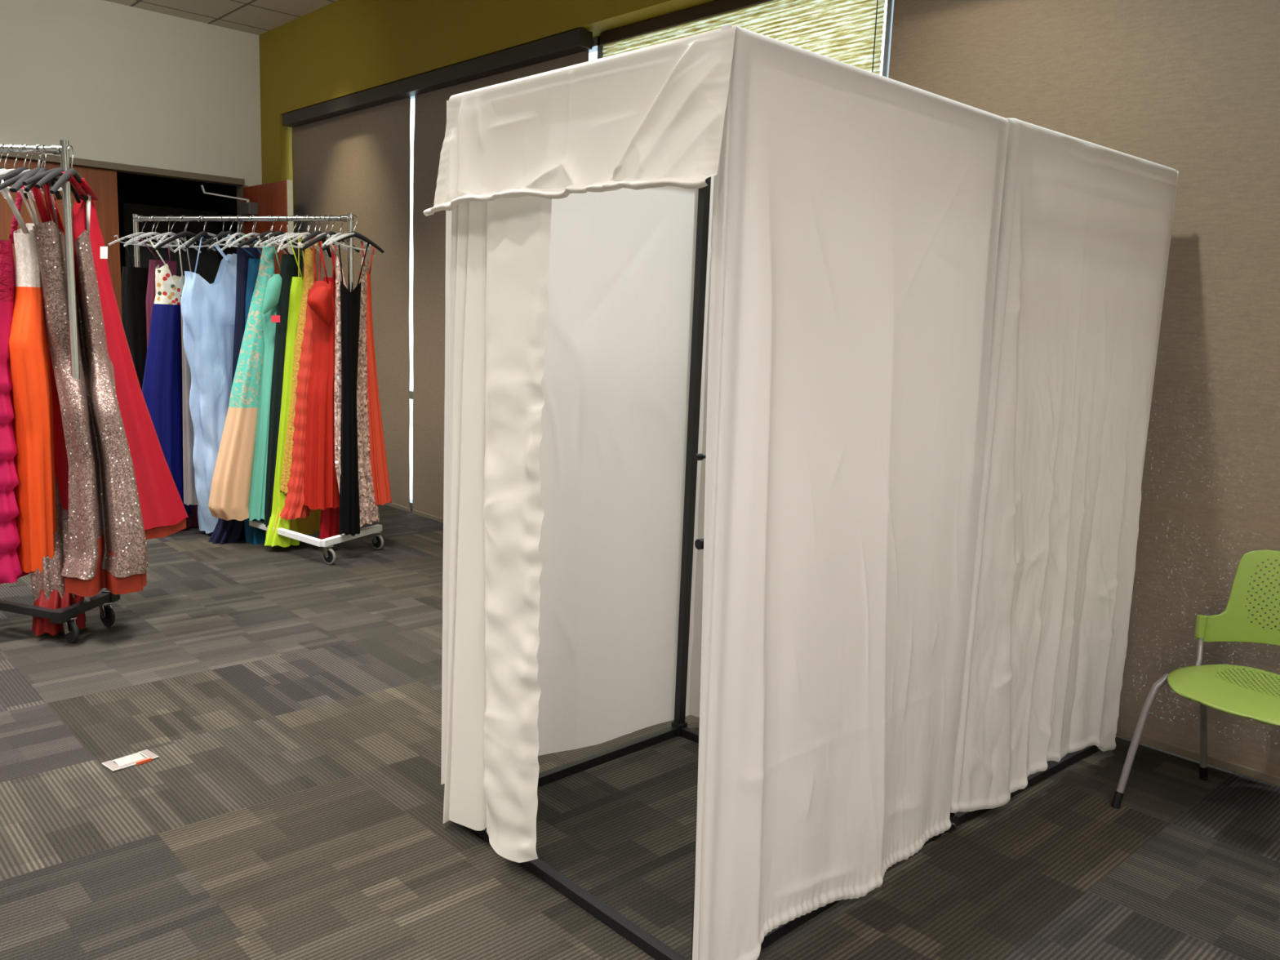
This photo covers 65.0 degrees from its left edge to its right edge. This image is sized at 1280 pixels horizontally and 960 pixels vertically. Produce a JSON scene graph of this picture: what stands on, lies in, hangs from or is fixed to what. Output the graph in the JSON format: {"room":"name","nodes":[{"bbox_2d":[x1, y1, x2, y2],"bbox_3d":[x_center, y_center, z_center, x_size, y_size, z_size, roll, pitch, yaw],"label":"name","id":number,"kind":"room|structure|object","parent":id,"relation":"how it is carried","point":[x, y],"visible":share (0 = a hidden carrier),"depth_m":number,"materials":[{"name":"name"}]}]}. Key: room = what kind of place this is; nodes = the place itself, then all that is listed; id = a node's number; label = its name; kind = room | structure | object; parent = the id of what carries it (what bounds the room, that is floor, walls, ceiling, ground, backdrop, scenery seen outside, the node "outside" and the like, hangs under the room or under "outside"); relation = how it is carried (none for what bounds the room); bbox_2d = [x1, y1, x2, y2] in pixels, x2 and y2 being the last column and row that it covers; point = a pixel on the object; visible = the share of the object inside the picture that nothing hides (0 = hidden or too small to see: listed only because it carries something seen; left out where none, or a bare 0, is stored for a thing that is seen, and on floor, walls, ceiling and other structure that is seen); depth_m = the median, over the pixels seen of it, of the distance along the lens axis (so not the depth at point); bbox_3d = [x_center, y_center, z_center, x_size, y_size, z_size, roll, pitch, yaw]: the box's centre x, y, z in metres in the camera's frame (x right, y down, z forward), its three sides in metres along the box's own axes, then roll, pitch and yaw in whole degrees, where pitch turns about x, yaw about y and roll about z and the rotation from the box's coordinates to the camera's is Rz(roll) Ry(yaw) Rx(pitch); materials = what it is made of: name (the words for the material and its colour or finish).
{"room":"dress fitting room","nodes":[
{"label":"dress fitting room","id":0,"kind":"room"},
{"bbox_2d":[0,0,262,186],"bbox_3d":[-5.954,-1.727,6.818,6.833,3.864,0.140,-6,12,-43],"label":"wall","id":1,"kind":"structure","parent":0,"point":[120,83],"depth_m":8.15,"materials":[{"name":"white paint"}]},
{"bbox_2d":[0,156,121,319],"bbox_3d":[-4.644,-1.224,8.083,0.905,2.560,0.121,-6,12,-43],"label":"door","id":2,"kind":"structure","parent":1,"relation":"in","point":[104,184],"depth_m":8.14,"materials":[{"name":"orange wood"}]},
{"bbox_2d":[236,185,248,243],"bbox_3d":[-3.587,-1.344,9.129,0.042,2.575,0.160,-6,12,-43],"label":"door frame","id":3,"kind":"structure","parent":1,"relation":"attached to","point":[239,188],"depth_m":8.95,"materials":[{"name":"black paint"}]},
{"bbox_2d":[200,179,293,274],"bbox_3d":[-3.354,-1.245,8.607,0.398,2.540,0.935,-6,12,-43],"label":"door","id":4,"kind":"structure","parent":1,"relation":"in","point":[274,198],"depth_m":8.48,"materials":[{"name":"red wood"}]},
{"bbox_2d":[116,171,237,283],"bbox_3d":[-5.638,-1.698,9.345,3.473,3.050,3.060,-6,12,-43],"label":"door frame","id":5,"kind":"structure","parent":0,"point":[135,188],"depth_m":10.95,"materials":[{"name":"paint"}]},
{"bbox_2d":[0,152,244,186],"bbox_3d":[-4.437,-2.544,8.085,2.455,0.052,0.152,-6,12,-43],"label":"trim","id":6,"kind":"structure","parent":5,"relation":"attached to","point":[119,167],"depth_m":8.28,"materials":[{"name":"beige paint"}]},
{"bbox_2d":[122,202,218,284],"bbox_3d":[-4.654,-1.467,10.056,0.880,2.450,0.040,-6,12,-43],"label":"door","id":7,"kind":"structure","parent":5,"relation":"in","point":[207,267],"depth_m":9.90,"materials":[{"name":"black"}]},
{"bbox_2d":[104,0,337,35],"bbox_3d":[-2.017,-2.908,2.647,7.133,0.060,10.890,-6,12,-43],"label":"ceiling","id":8,"kind":"structure","parent":0,"point":[258,17],"depth_m":8.07,"materials":[{"name":"tile"}]},
{"bbox_2d":[258,0,718,254],"bbox_3d":[0.408,-1.235,5.263,0.300,3.864,10.890,-6,12,-43],"label":"wall","id":9,"kind":"structure","parent":0,"point":[340,48],"depth_m":7.22,"materials":[{"name":"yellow paint"}]},
{"bbox_2d":[292,97,410,511],"bbox_3d":[-2.363,-1.436,8.190,0.066,3.126,1.994,-6,12,-43],"label":"roller shade","id":10,"kind":"object","parent":9,"relation":"attached to","point":[357,162],"visible":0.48,"depth_m":7.78,"materials":[{"name":"beige fabric"}]},
{"bbox_2d":[282,28,592,127],"bbox_3d":[-1.659,-2.790,7.152,0.096,0.095,3.975,-6,12,-43],"label":"shade valance","id":11,"kind":"object","parent":9,"relation":"attached to","point":[580,40],"visible":1,"depth_m":6.67,"materials":[{"name":"brown metal"}]},
{"bbox_2d":[409,35,603,509],"bbox_3d":[0.385,-0.905,5.444,0.080,3.155,9.890,-6,12,-43],"label":"window","id":12,"kind":"structure","parent":9,"relation":"in","point":[597,47],"depth_m":5.90,"materials":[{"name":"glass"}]},
{"bbox_2d":[412,39,594,523],"bbox_3d":[-0.994,-1.156,6.742,0.065,3.126,1.949,-6,12,-43],"label":"roller shade","id":13,"kind":"object","parent":12,"relation":"attached to","point":[430,108],"visible":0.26,"depth_m":7.24,"materials":[{"name":"fabric"}]},
{"bbox_2d":[600,0,884,75],"bbox_3d":[0.380,-0.895,5.347,0.045,3.135,1.935,-6,12,-43],"label":"woven shade","id":14,"kind":"object","parent":9,"relation":"attached to","point":[850,32],"visible":0.09,"depth_m":4.82,"materials":[{"name":"beige fabric"}]},
{"bbox_2d":[0,504,1279,959],"bbox_3d":[-3.238,0.742,4.422,7.183,0.060,14.090,-6,12,-43],"label":"floor","id":15,"kind":"structure","parent":0,"point":[288,700],"depth_m":3.05,"materials":[{"name":"carpet"}]},
{"bbox_2d":[0,139,119,643],"bbox_3d":[-3.255,-0.413,4.537,1.656,2.184,0.410,3,9,6],"label":"rack","id":16,"kind":"object","parent":15,"relation":"on","point":[66,616],"visible":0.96,"depth_m":4.41,"materials":[{"name":"silver metal"}]},
{"bbox_2d":[0,152,28,199],"bbox_3d":[-2.772,-1.340,4.348,0.038,0.222,0.420,2,9,1],"label":"hanger","id":17,"kind":"object","parent":16,"relation":"hanging from","point":[1,168],"visible":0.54,"depth_m":4.35,"materials":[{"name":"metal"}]},
{"bbox_2d":[0,143,33,199],"bbox_3d":[-2.748,-1.342,4.337,0.026,0.212,0.417,3,8,5],"label":"hanger","id":18,"kind":"object","parent":16,"relation":"hanging from","point":[2,144],"visible":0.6,"depth_m":4.34,"materials":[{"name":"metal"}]},
{"bbox_2d":[0,185,31,584],"bbox_3d":[-2.930,-0.425,4.385,0.396,1.776,0.422,2,9,-4],"label":"gown","id":19,"kind":"object","parent":18,"relation":"hanging from","point":[11,571],"visible":0.89,"depth_m":4.41,"materials":[{"name":"fabric"}]},
{"bbox_2d":[0,143,44,193],"bbox_3d":[-2.703,-1.340,4.333,0.026,0.212,0.417,4,8,14],"label":"hanger","id":20,"kind":"object","parent":16,"relation":"hanging from","point":[11,144],"visible":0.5,"depth_m":4.33,"materials":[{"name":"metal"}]},
{"bbox_2d":[0,144,56,200],"bbox_3d":[-2.655,-1.336,4.327,0.038,0.215,0.420,3,9,5],"label":"hanger","id":21,"kind":"object","parent":16,"relation":"hanging from","point":[11,174],"visible":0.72,"depth_m":4.26,"materials":[{"name":"plastic"}]},
{"bbox_2d":[0,179,56,573],"bbox_3d":[-2.704,-0.457,4.433,0.183,1.778,0.185,-6,12,-43],"label":"gown","id":22,"kind":"object","parent":21,"relation":"hanging from","point":[28,345],"visible":0.92,"depth_m":4.43,"materials":[{"name":"orange fabric"}]},
{"bbox_2d":[12,144,60,194],"bbox_3d":[-2.588,-1.329,4.327,0.038,0.223,0.420,1,9,-6],"label":"hanger","id":23,"kind":"object","parent":16,"relation":"hanging from","point":[20,184],"visible":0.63,"depth_m":4.21,"materials":[{"name":"plastic"}]},
{"bbox_2d":[9,144,62,199],"bbox_3d":[-2.593,-1.329,4.328,0.038,0.223,0.420,2,9,-5],"label":"hanger","id":24,"kind":"object","parent":16,"relation":"hanging from","point":[27,173],"visible":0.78,"depth_m":4.23,"materials":[{"name":"plastic"}]},
{"bbox_2d":[26,170,68,510],"bbox_3d":[-2.656,-0.492,4.517,0.167,1.718,0.260,-2,10,-27],"label":"gown","id":25,"kind":"object","parent":24,"relation":"hanging from","point":[61,466],"visible":0.09,"depth_m":4.59,"materials":[{"name":"fabric"}]},
{"bbox_2d":[0,144,83,200],"bbox_3d":[-2.574,-1.329,4.325,0.038,0.222,0.420,6,10,21],"label":"hanger","id":26,"kind":"object","parent":16,"relation":"hanging from","point":[14,180],"visible":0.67,"depth_m":4.22,"materials":[{"name":"plastic"}]},
{"bbox_2d":[31,183,86,636],"bbox_3d":[-2.667,-0.342,4.533,0.214,2.043,0.437,-2,10,-27],"label":"gown","id":27,"kind":"object","parent":26,"relation":"hanging from","point":[41,625],"visible":0.08,"depth_m":4.52,"materials":[{"name":"red fabric"}]},
{"bbox_2d":[24,144,61,199],"bbox_3d":[-2.561,-1.331,4.318,0.038,0.215,0.420,0,11,-14],"label":"hanger","id":28,"kind":"object","parent":16,"relation":"hanging from","point":[28,187],"visible":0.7,"depth_m":4.28,"materials":[{"name":"plastic"}]},
{"bbox_2d":[31,180,75,602],"bbox_3d":[-2.684,-0.340,4.556,0.192,2.033,0.353,-2,10,-23],"label":"gown","id":29,"kind":"object","parent":28,"relation":"hanging from","point":[51,578],"visible":0.24,"depth_m":4.55,"materials":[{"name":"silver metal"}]},
{"bbox_2d":[21,144,71,196],"bbox_3d":[-2.636,-1.331,4.340,0.026,0.226,0.416,5,9,18],"label":"hanger","id":30,"kind":"object","parent":16,"relation":"hanging from","point":[24,144],"visible":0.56,"depth_m":4.33,"materials":[{"name":"metal"}]},
{"bbox_2d":[22,145,91,204],"bbox_3d":[-2.481,-1.316,4.294,0.038,0.230,0.419,3,9,6],"label":"hanger","id":31,"kind":"object","parent":16,"relation":"hanging from","point":[39,176],"visible":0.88,"depth_m":4.17,"materials":[{"name":"plastic"}]},
{"bbox_2d":[32,194,148,596],"bbox_3d":[-2.466,-0.399,4.497,0.364,1.762,0.562,-6,12,-43],"label":"gown","id":32,"kind":"object","parent":31,"relation":"hanging from","point":[108,548],"visible":0.91,"depth_m":4.45,"materials":[{"name":"brown fabric"}]},
{"bbox_2d":[35,145,80,203],"bbox_3d":[-2.482,-1.321,4.300,0.038,0.223,0.420,1,9,-8],"label":"hanger","id":33,"kind":"object","parent":16,"relation":"hanging from","point":[57,172],"visible":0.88,"depth_m":4.22,"materials":[{"name":"plastic"}]},
{"bbox_2d":[49,145,83,194],"bbox_3d":[-2.438,-1.319,4.311,0.038,0.226,0.420,1,9,-10],"label":"hanger","id":34,"kind":"object","parent":16,"relation":"hanging from","point":[66,175],"visible":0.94,"depth_m":4.24,"materials":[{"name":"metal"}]},
{"bbox_2d":[62,172,187,539],"bbox_3d":[-2.405,-0.544,4.694,0.309,1.635,0.624,8,11,34],"label":"gown","id":35,"kind":"object","parent":34,"relation":"hanging from","point":[163,512],"visible":0.58,"depth_m":4.70,"materials":[{"name":"red fabric"}]},
{"bbox_2d":[101,749,159,772],"bbox_3d":[-1.698,0.937,3.348,0.088,0.017,0.151,9,11,38],"label":"card","id":36,"kind":"object","parent":15,"relation":"on","point":[142,757],"visible":1,"depth_m":3.34,"materials":[{"name":"white paper"}]},
{"bbox_2d":[133,213,383,564],"bbox_3d":[-2.538,-0.631,6.424,1.829,2.086,0.576,6,10,22],"label":"rack","id":37,"kind":"object","parent":15,"relation":"on","point":[329,556],"visible":0.55,"depth_m":6.20,"materials":[{"name":"silver metal"}]},
{"bbox_2d":[108,215,173,252],"bbox_3d":[-3.264,-1.623,6.585,0.026,0.212,0.417,10,10,41],"label":"hanger","id":38,"kind":"object","parent":37,"relation":"hanging from","point":[140,215],"visible":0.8,"depth_m":6.57,"materials":[{"name":"plastic"}]},
{"bbox_2d":[120,236,156,391],"bbox_3d":[-3.291,-0.685,6.728,0.200,1.855,0.343,7,10,27],"label":"gown","id":39,"kind":"object","parent":38,"relation":"hanging from","point":[134,283],"visible":0.34,"depth_m":6.57,"materials":[{"name":"black fabric"}]},
{"bbox_2d":[125,215,173,252],"bbox_3d":[-3.185,-1.608,6.543,0.026,0.224,0.416,5,9,19],"label":"hanger","id":40,"kind":"object","parent":37,"relation":"hanging from","point":[151,215],"visible":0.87,"depth_m":6.53,"materials":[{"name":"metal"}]},
{"bbox_2d":[123,215,184,249],"bbox_3d":[-3.159,-1.613,6.545,0.026,0.212,0.417,9,12,35],"label":"hanger","id":41,"kind":"object","parent":37,"relation":"hanging from","point":[153,215],"visible":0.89,"depth_m":6.52,"materials":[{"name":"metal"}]},
{"bbox_2d":[139,235,199,528],"bbox_3d":[-3.138,-0.632,6.724,0.207,1.947,0.371,6,10,24],"label":"gown","id":42,"kind":"object","parent":41,"relation":"hanging from","point":[192,520],"visible":0.16,"depth_m":6.53,"materials":[{"name":"fabric"}]},
{"bbox_2d":[153,215,178,248],"bbox_3d":[-3.059,-1.597,6.513,0.026,0.226,0.416,2,9,-4],"label":"hanger","id":43,"kind":"object","parent":37,"relation":"hanging from","point":[168,233],"visible":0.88,"depth_m":6.50,"materials":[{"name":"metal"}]},
{"bbox_2d":[137,215,200,252],"bbox_3d":[-3.035,-1.595,6.488,0.026,0.221,0.416,9,11,37],"label":"hanger","id":44,"kind":"object","parent":37,"relation":"hanging from","point":[169,215],"visible":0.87,"depth_m":6.47,"materials":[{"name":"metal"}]},
{"bbox_2d":[142,238,192,518],"bbox_3d":[-3.163,-0.667,6.589,0.376,1.872,0.325,-6,12,-43],"label":"gown","id":45,"kind":"object","parent":44,"relation":"hanging from","point":[162,388],"visible":0.6,"depth_m":6.50,"materials":[{"name":"blue fabric"}]},
{"bbox_2d":[154,215,210,250],"bbox_3d":[-2.913,-1.580,6.463,0.038,0.232,0.419,10,12,41],"label":"hanger","id":46,"kind":"object","parent":37,"relation":"hanging from","point":[185,233],"visible":0.84,"depth_m":6.42,"materials":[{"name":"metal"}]},
{"bbox_2d":[152,215,213,249],"bbox_3d":[-2.926,-1.587,6.459,0.026,0.219,0.416,9,11,38],"label":"hanger","id":47,"kind":"object","parent":37,"relation":"hanging from","point":[182,215],"visible":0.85,"depth_m":6.45,"materials":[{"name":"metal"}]},
{"bbox_2d":[180,235,198,505],"bbox_3d":[-2.927,-0.718,6.599,0.112,1.775,0.220,6,10,25],"label":"gown","id":48,"kind":"object","parent":47,"relation":"hanging from","point":[189,491],"visible":0.27,"depth_m":6.58,"materials":[{"name":"grey fabric"}]},
{"bbox_2d":[173,215,225,252],"bbox_3d":[-2.766,-1.562,6.418,0.412,0.242,0.026,-6,12,-42],"label":"hanger","id":49,"kind":"object","parent":37,"relation":"hanging from","point":[200,215],"visible":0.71,"depth_m":6.37,"materials":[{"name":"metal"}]},
{"bbox_2d":[185,215,218,251],"bbox_3d":[-2.776,-1.572,6.391,0.038,0.215,0.420,3,10,3],"label":"hanger","id":50,"kind":"object","parent":37,"relation":"hanging from","point":[203,233],"visible":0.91,"depth_m":6.33,"materials":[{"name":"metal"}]},
{"bbox_2d":[180,236,236,533],"bbox_3d":[-2.784,-0.609,6.552,0.429,1.947,0.284,-6,12,-43],"label":"gown","id":51,"kind":"object","parent":50,"relation":"hanging from","point":[207,309],"visible":0.63,"depth_m":6.44,"materials":[{"name":"blue fabric"}]},
{"bbox_2d":[206,215,236,252],"bbox_3d":[-2.635,-1.550,6.355,0.038,0.237,0.418,2,9,1],"label":"hanger","id":52,"kind":"object","parent":37,"relation":"hanging from","point":[213,242],"visible":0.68,"depth_m":6.24,"materials":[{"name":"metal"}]},
{"bbox_2d":[201,215,246,245],"bbox_3d":[-2.578,-1.545,6.302,0.038,0.226,0.420,6,10,22],"label":"hanger","id":53,"kind":"object","parent":37,"relation":"hanging from","point":[224,233],"visible":0.8,"depth_m":6.25,"materials":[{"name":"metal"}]},
{"bbox_2d":[208,236,259,544],"bbox_3d":[-2.622,-0.564,6.469,0.355,1.962,0.224,-6,12,-43],"label":"gown","id":54,"kind":"object","parent":53,"relation":"hanging from","point":[225,531],"visible":0.33,"depth_m":6.36,"materials":[{"name":"blue fabric"}]},
{"bbox_2d":[225,215,242,246],"bbox_3d":[-2.518,-1.537,6.272,0.026,0.229,0.415,1,9,-7],"label":"hanger","id":55,"kind":"object","parent":37,"relation":"hanging from","point":[237,233],"visible":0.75,"depth_m":6.22,"materials":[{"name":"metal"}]},
{"bbox_2d":[208,215,262,248],"bbox_3d":[-2.503,-1.544,6.290,0.026,0.219,0.417,9,11,37],"label":"hanger","id":56,"kind":"object","parent":37,"relation":"hanging from","point":[237,215],"visible":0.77,"depth_m":6.25,"materials":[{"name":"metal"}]},
{"bbox_2d":[226,235,266,544],"bbox_3d":[-2.451,-0.537,6.463,0.338,2.001,0.215,-6,12,-43],"label":"gown","id":57,"kind":"object","parent":56,"relation":"hanging from","point":[255,535],"visible":0.2,"depth_m":6.31,"materials":[{"name":"blue fabric"}]},
{"bbox_2d":[230,215,268,248],"bbox_3d":[-2.414,-1.537,6.246,0.026,0.212,0.417,5,10,17],"label":"hanger","id":58,"kind":"object","parent":37,"relation":"hanging from","point":[251,215],"visible":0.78,"depth_m":6.22,"materials":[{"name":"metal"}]},
{"bbox_2d":[208,235,274,520],"bbox_3d":[-2.546,-0.643,6.357,0.420,1.783,0.285,-6,12,-43],"label":"gown","id":59,"kind":"object","parent":58,"relation":"hanging from","point":[229,495],"visible":0.74,"depth_m":6.29,"materials":[{"name":"teal fabric"}]},
{"bbox_2d":[221,215,289,251],"bbox_3d":[-2.396,-1.529,6.257,0.415,0.230,0.026,-4,11,-34],"label":"hanger","id":60,"kind":"object","parent":37,"relation":"hanging from","point":[250,215],"visible":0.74,"depth_m":6.23,"materials":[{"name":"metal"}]},
{"bbox_2d":[237,215,300,253],"bbox_3d":[-2.278,-1.522,6.191,0.038,0.215,0.420,9,11,39],"label":"hanger","id":61,"kind":"object","parent":37,"relation":"hanging from","point":[263,234],"visible":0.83,"depth_m":6.14,"materials":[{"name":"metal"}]},
{"bbox_2d":[253,215,285,252],"bbox_3d":[-2.271,-1.522,6.185,0.026,0.212,0.417,3,8,5],"label":"hanger","id":62,"kind":"object","parent":37,"relation":"hanging from","point":[270,215],"visible":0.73,"depth_m":6.17,"materials":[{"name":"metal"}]},
{"bbox_2d":[246,240,281,520],"bbox_3d":[-2.334,-0.632,6.296,0.309,1.800,0.176,6,10,21],"label":"gown","id":63,"kind":"object","parent":62,"relation":"hanging from","point":[272,295],"visible":0.79,"depth_m":6.30,"materials":[{"name":"teal fabric"}]},
{"bbox_2d":[248,215,304,252],"bbox_3d":[-2.211,-1.515,6.165,0.038,0.215,0.420,8,10,32],"label":"hanger","id":64,"kind":"object","parent":37,"relation":"hanging from","point":[277,233],"visible":0.84,"depth_m":6.12,"materials":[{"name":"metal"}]},
{"bbox_2d":[263,237,302,527],"bbox_3d":[-2.240,-0.606,6.307,0.266,1.817,0.153,-3,10,-29],"label":"gown","id":65,"kind":"object","parent":64,"relation":"hanging from","point":[289,268],"visible":0.56,"depth_m":6.23,"materials":[{"name":"fabric"}]},
{"bbox_2d":[276,215,291,251],"bbox_3d":[-2.168,-1.503,6.168,0.026,0.236,0.414,1,9,-6],"label":"hanger","id":66,"kind":"object","parent":37,"relation":"hanging from","point":[286,235],"visible":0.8,"depth_m":6.11,"materials":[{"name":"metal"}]},
{"bbox_2d":[259,215,319,253],"bbox_3d":[-2.121,-1.500,6.120,0.026,0.225,0.416,10,12,41],"label":"hanger","id":67,"kind":"object","parent":37,"relation":"hanging from","point":[291,215],"visible":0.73,"depth_m":6.10,"materials":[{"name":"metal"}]},
{"bbox_2d":[264,233,304,546],"bbox_3d":[-2.225,-0.546,6.254,0.292,1.934,0.224,-6,12,-43],"label":"gown","id":68,"kind":"object","parent":67,"relation":"hanging from","point":[296,286],"visible":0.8,"depth_m":6.25,"materials":[{"name":"fabric"}]},
{"bbox_2d":[264,215,325,252],"bbox_3d":[-2.081,-1.503,6.114,0.026,0.212,0.417,10,11,42],"label":"hanger","id":69,"kind":"object","parent":37,"relation":"hanging from","point":[295,215],"visible":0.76,"depth_m":6.08,"materials":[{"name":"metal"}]},
{"bbox_2d":[273,231,320,539],"bbox_3d":[-2.168,-0.590,6.362,0.195,1.900,0.496,6,10,22],"label":"gown","id":70,"kind":"object","parent":69,"relation":"hanging from","point":[308,525],"visible":0.11,"depth_m":6.44,"materials":[{"name":"fabric"}]},
{"bbox_2d":[280,215,330,249],"bbox_3d":[-2.020,-1.493,6.101,0.026,0.223,0.416,7,10,27],"label":"hanger","id":71,"kind":"object","parent":37,"relation":"hanging from","point":[304,215],"visible":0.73,"depth_m":6.05,"materials":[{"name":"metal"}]},
{"bbox_2d":[280,233,318,493],"bbox_3d":[-2.099,-0.706,6.200,0.251,1.593,0.110,-3,10,-28],"label":"gown","id":72,"kind":"object","parent":71,"relation":"hanging from","point":[308,274],"visible":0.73,"depth_m":6.17,"materials":[{"name":"yellow fabric"}]},
{"bbox_2d":[284,214,327,256],"bbox_3d":[-2.017,-1.479,6.063,0.026,0.239,0.413,6,10,24],"label":"hanger","id":73,"kind":"object","parent":37,"relation":"hanging from","point":[308,215],"visible":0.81,"depth_m":6.05,"materials":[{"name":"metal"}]},
{"bbox_2d":[297,214,326,255],"bbox_3d":[-1.966,-1.483,6.055,0.026,0.225,0.416,3,9,5],"label":"hanger","id":74,"kind":"object","parent":37,"relation":"hanging from","point":[314,215],"visible":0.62,"depth_m":6.06,"materials":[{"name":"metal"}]},
{"bbox_2d":[280,237,322,519],"bbox_3d":[-2.084,-0.623,6.173,0.274,1.747,0.177,-1,9,-20],"label":"gown","id":75,"kind":"object","parent":74,"relation":"hanging from","point":[294,508],"visible":0.62,"depth_m":6.18,"materials":[{"name":"red fabric"}]},
{"bbox_2d":[300,214,332,257],"bbox_3d":[-1.932,-1.470,6.031,0.038,0.240,0.417,3,9,5],"label":"hanger","id":76,"kind":"object","parent":37,"relation":"hanging from","point":[314,234],"visible":0.89,"depth_m":6.01,"materials":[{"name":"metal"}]},
{"bbox_2d":[298,214,342,248],"bbox_3d":[-1.893,-1.484,6.039,0.026,0.212,0.417,7,10,29],"label":"hanger","id":77,"kind":"object","parent":37,"relation":"hanging from","point":[325,215],"visible":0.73,"depth_m":6.00,"materials":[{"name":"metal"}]},
{"bbox_2d":[303,235,339,510],"bbox_3d":[-1.937,-0.640,6.090,0.223,1.660,0.298,0,9,-15],"label":"gown","id":78,"kind":"object","parent":77,"relation":"hanging from","point":[321,491],"visible":0.89,"depth_m":6.10,"materials":[{"name":"red fabric"}]},
{"bbox_2d":[301,214,359,253],"bbox_3d":[-1.849,-1.475,6.032,0.038,0.225,0.420,8,11,34],"label":"hanger","id":79,"kind":"object","parent":37,"relation":"hanging from","point":[324,236],"visible":0.86,"depth_m":5.98,"materials":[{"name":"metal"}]},
{"bbox_2d":[319,236,339,539],"bbox_3d":[-1.927,-0.561,6.260,0.141,1.907,0.172,4,9,11],"label":"gown","id":80,"kind":"object","parent":79,"relation":"hanging from","point":[330,517],"visible":0.1,"depth_m":6.33,"materials":[{"name":"red fabric"}]},
{"bbox_2d":[324,214,347,250],"bbox_3d":[-1.791,-1.462,5.980,0.026,0.231,0.415,3,9,5],"label":"hanger","id":81,"kind":"object","parent":37,"relation":"hanging from","point":[338,233],"visible":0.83,"depth_m":5.96,"materials":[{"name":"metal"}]},
{"bbox_2d":[321,216,370,253],"bbox_3d":[-1.729,-1.460,5.963,0.026,0.224,0.416,7,10,28],"label":"hanger","id":82,"kind":"object","parent":37,"relation":"hanging from","point":[348,216],"visible":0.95,"depth_m":5.93,"materials":[{"name":"plastic"}]},
{"bbox_2d":[328,241,379,527],"bbox_3d":[-1.740,-0.574,6.132,0.165,1.730,0.394,6,10,23],"label":"gown","id":83,"kind":"object","parent":82,"relation":"hanging from","point":[369,510],"visible":0.6,"depth_m":6.15,"materials":[{"name":"pink fabric"}]},
{"bbox_2d":[326,214,375,255],"bbox_3d":[-1.705,-1.456,5.951,0.026,0.226,0.416,7,10,26],"label":"hanger","id":84,"kind":"object","parent":37,"relation":"hanging from","point":[353,215],"visible":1,"depth_m":5.94,"materials":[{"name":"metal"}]},
{"bbox_2d":[358,239,391,505],"bbox_3d":[-1.656,-0.661,6.259,0.232,1.650,0.142,-6,12,-43],"label":"gown","id":85,"kind":"object","parent":84,"relation":"hanging from","point":[377,447],"visible":0.73,"depth_m":6.28,"materials":[{"name":"orange fabric"}]},
{"bbox_2d":[321,214,384,253],"bbox_3d":[-1.697,-1.460,5.969,0.038,0.224,0.420,10,12,41],"label":"hanger","id":86,"kind":"object","parent":37,"relation":"hanging from","point":[355,234],"visible":0.99,"depth_m":5.96,"materials":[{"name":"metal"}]},
{"bbox_2d":[337,242,368,536],"bbox_3d":[-1.713,-0.549,6.069,0.117,1.779,0.256,10,12,41],"label":"gown","id":87,"kind":"object","parent":86,"relation":"hanging from","point":[349,512],"visible":1,"depth_m":6.02,"materials":[{"name":"black fabric"}]},
{"bbox_2d":[422,22,1008,959],"bbox_3d":[0.184,0.023,2.858,1.211,2.107,1.166,-6,12,-43],"label":"booth","id":88,"kind":"object","parent":15,"relation":"on","point":[719,302],"visible":1,"depth_m":2.58,"materials":[{"name":"white fabric"}]},
{"bbox_2d":[443,88,551,862],"bbox_3d":[-0.413,0.036,2.722,0.073,2.044,0.509,-5,11,-39],"label":"curtain","id":89,"kind":"object","parent":88,"relation":"hanging from","point":[497,148],"depth_m":2.67,"materials":[{"name":"white fabric"}]},
{"bbox_2d":[440,100,714,784],"bbox_3d":[-0.171,-0.076,3.293,1.090,2.050,0.017,-6,12,-43],"label":"curtain","id":90,"kind":"object","parent":88,"relation":"hanging from","point":[617,380],"depth_m":3.39,"materials":[{"name":"white fabric"}]},
{"bbox_2d":[688,185,714,717],"bbox_3d":[0.582,-0.047,3.280,0.027,2.045,1.050,-6,12,-43],"label":"curtain","id":91,"kind":"object","parent":88,"relation":"hanging from","point":[696,597],"depth_m":3.69,"materials":[{"name":"white fabric"}]},
{"bbox_2d":[692,23,1008,959],"bbox_3d":[0.570,0.082,2.516,1.116,2.085,0.118,-6,12,-43],"label":"curtain","id":92,"kind":"object","parent":88,"relation":"hanging from","point":[856,212],"depth_m":2.39,"materials":[{"name":"white fabric"}]},
{"bbox_2d":[946,118,1178,832],"bbox_3d":[1.053,-0.066,3.644,1.142,2.105,1.181,-6,12,-43],"label":"booth","id":93,"kind":"object","parent":15,"relation":"on","point":[1085,228],"visible":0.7,"depth_m":3.16,"materials":[{"name":"fabric"}]},
{"bbox_2d":[1141,170,1178,484],"bbox_3d":[1.450,-0.127,4.005,0.023,2.045,1.090,-5,12,-41],"label":"curtain","id":94,"kind":"object","parent":93,"relation":"hanging from","point":[1175,179],"depth_m":3.50,"materials":[{"name":"white fabric"}]},
{"bbox_2d":[1111,550,1279,808],"bbox_3d":[1.950,0.682,3.157,0.534,0.855,0.591,-4,11,-36],"label":"chair","id":95,"kind":"object","parent":15,"relation":"on","point":[1242,691],"visible":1,"depth_m":3.31,"materials":[{"name":"green plastic"}]},
{"bbox_2d":[882,0,1279,786],"bbox_3d":[2.359,-0.481,3.231,0.127,3.153,3.802,-6,12,-43],"label":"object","id":96,"kind":"structure","parent":0,"point":[1190,87],"depth_m":3.60,"materials":[{"name":"beige paint"}]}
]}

